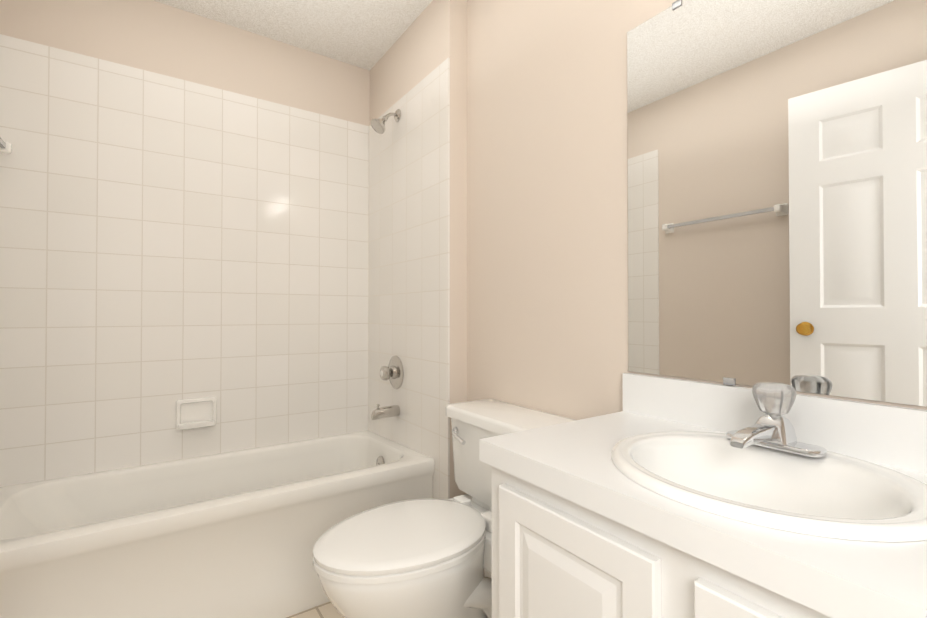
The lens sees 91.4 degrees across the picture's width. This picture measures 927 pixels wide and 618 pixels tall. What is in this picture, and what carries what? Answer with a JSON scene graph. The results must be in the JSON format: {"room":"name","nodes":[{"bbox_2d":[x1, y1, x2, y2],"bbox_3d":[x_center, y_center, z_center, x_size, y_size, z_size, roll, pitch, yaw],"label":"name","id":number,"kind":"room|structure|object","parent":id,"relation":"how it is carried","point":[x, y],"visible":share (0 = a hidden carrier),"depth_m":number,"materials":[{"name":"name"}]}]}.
{"room":"bathroom","nodes":[
{"label":"bathroom","id":0,"kind":"room"},
{"bbox_2d":[0,0,369,125],"bbox_3d":[-1.149,-0.132,2.192,1.834,2.440,0.120,0,-1,-35],"label":"wall","id":1,"kind":"structure","parent":0,"point":[158,37],"depth_m":2.07,"materials":[{"name":"ceramic tile"},{"name":"paint"}]},
{"bbox_2d":[0,34,368,486],"bbox_3d":[-1.149,-0.174,2.115,1.507,1.717,0.008,0,-1,-35],"label":"wall tile","id":2,"kind":"structure","parent":1,"relation":"attached to","point":[167,243],"depth_m":2.00,"materials":[{"name":"white tile"}]},
{"bbox_2d":[0,137,11,153],"bbox_3d":[-1.568,-0.585,1.476,0.068,0.060,0.417,0,-1,-35],"label":"towel bar","id":3,"kind":"object","parent":2,"relation":"attached to","point":[5,146],"depth_m":1.63,"materials":[{"name":"white ceramic"}]},
{"bbox_2d":[176,397,216,429],"bbox_3d":[-1.200,0.471,2.038,0.160,0.132,0.048,0,-1,-35],"label":"soap dish","id":4,"kind":"object","parent":2,"relation":"attached to","point":[192,413],"visible":1,"depth_m":2.04,"materials":[{"name":"white ceramic"}]},
{"bbox_2d":[153,0,432,70],"bbox_3d":[-0.732,-1.421,0.455,3.134,0.100,3.478,0,-1,-35],"label":"ceiling","id":5,"kind":"structure","parent":0,"point":[365,34],"depth_m":2.12,"materials":[{"name":"white paint"}]},
{"bbox_2d":[286,602,344,617],"bbox_3d":[-0.732,1.119,0.427,3.134,0.100,3.478,0,-1,-35],"label":"floor","id":6,"kind":"structure","parent":0,"point":[327,610],"depth_m":1.61,"materials":[{"name":"tile"}]},
{"bbox_2d":[0,430,434,617],"bbox_3d":[-0.940,0.862,1.802,1.489,0.444,0.724,0,-1,-35],"label":"bathtub","id":7,"kind":"object","parent":6,"relation":"on","point":[235,534],"visible":0.75,"depth_m":1.56,"materials":[{"name":"white ceramic"}]},
{"bbox_2d":[313,399,574,617],"bbox_3d":[-0.067,0.710,1.353,0.749,0.738,0.478,0,-1,-35],"label":"toilet","id":8,"kind":"object","parent":6,"relation":"on","point":[423,558],"visible":0.73,"depth_m":1.23,"materials":[{"name":"white ceramic"}]},
{"bbox_2d":[479,373,926,617],"bbox_3d":[0.584,0.621,0.621,0.512,0.900,1.195,0,-1,-35],"label":"bathroom vanity","id":9,"kind":"object","parent":6,"relation":"on","point":[583,526],"visible":0.6,"depth_m":0.75,"materials":[{"name":"white paint"}]},
{"bbox_2d":[611,431,926,541],"bbox_3d":[0.488,0.337,0.761,0.430,0.149,0.470,0,-1,-35],"label":"sink","id":10,"kind":"object","parent":9,"relation":"in","point":[830,494],"visible":0.5,"depth_m":0.78,"materials":[{"name":"white ceramic"}]},
{"bbox_2d":[726,382,826,457],"bbox_3d":[0.556,0.203,0.846,0.188,0.122,0.164,0,-1,-35],"label":"faucet","id":11,"kind":"object","parent":10,"relation":"on","point":[772,428],"visible":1,"depth_m":0.85,"materials":[{"name":"silver metal"}]},
{"bbox_2d":[370,0,466,497],"bbox_3d":[-0.208,-0.131,2.261,0.207,2.440,0.835,0,-1,-35],"label":"wall","id":12,"kind":"structure","parent":0,"point":[433,36],"depth_m":1.90,"materials":[{"name":"ceramic tile"},{"name":"paint"}]},
{"bbox_2d":[368,58,449,498],"bbox_3d":[-0.294,0.028,2.195,0.008,2.120,0.827,0,-1,-35],"label":"wall tiles","id":13,"kind":"structure","parent":12,"relation":"attached to","point":[409,252],"depth_m":2.09,"materials":[{"name":"white tile"}]},
{"bbox_2d":[370,109,400,133],"bbox_3d":[-0.381,-0.918,2.198,0.142,0.137,0.078,0,-1,-35],"label":"shower head","id":14,"kind":"object","parent":13,"relation":"attached to","point":[378,125],"visible":1,"depth_m":2.18},
{"bbox_2d":[371,404,399,419],"bbox_3d":[-0.379,0.492,2.184,0.136,0.074,0.054,0,-1,-35],"label":"tub spout","id":15,"kind":"object","parent":13,"relation":"attached to","point":[386,412],"visible":1,"depth_m":2.16,"materials":[{"name":"silver metal"}]},
{"bbox_2d":[380,356,403,388],"bbox_3d":[-0.367,0.313,2.219,0.080,0.164,0.164,0,-1,-35],"label":"shower valve","id":16,"kind":"object","parent":13,"relation":"attached to","point":[393,372],"visible":1,"depth_m":2.20,"materials":[{"name":"silver metal"}]},
{"bbox_2d":[467,0,926,419],"bbox_3d":[0.746,-0.145,0.952,0.120,2.440,2.403,0,-1,-35],"label":"wall","id":17,"kind":"structure","parent":0,"point":[547,231],"depth_m":1.51,"materials":[{"name":"beige paint"}]},
{"bbox_2d":[627,0,926,406],"bbox_3d":[0.797,-0.305,0.766,0.008,0.952,1.196,0,-1,-35],"label":"mirror","id":18,"kind":"object","parent":17,"relation":"attached to","point":[777,190],"visible":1,"depth_m":0.95,"materials":[{"name":"clear glass"}]},
{"bbox_3d":[-1.184,-0.148,0.733,0.120,2.440,2.243,0,-1,-35],"label":"wall","id":19,"kind":"structure","parent":0,"visible":0},
{"bbox_2d":[484,569,491,577],"bbox_3d":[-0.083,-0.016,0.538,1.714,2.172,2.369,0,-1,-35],"label":"baseboard","id":20,"kind":"structure","parent":19,"relation":"attached to","point":[488,574],"depth_m":1.76,"materials":[{"name":"white paint"}]}
]}

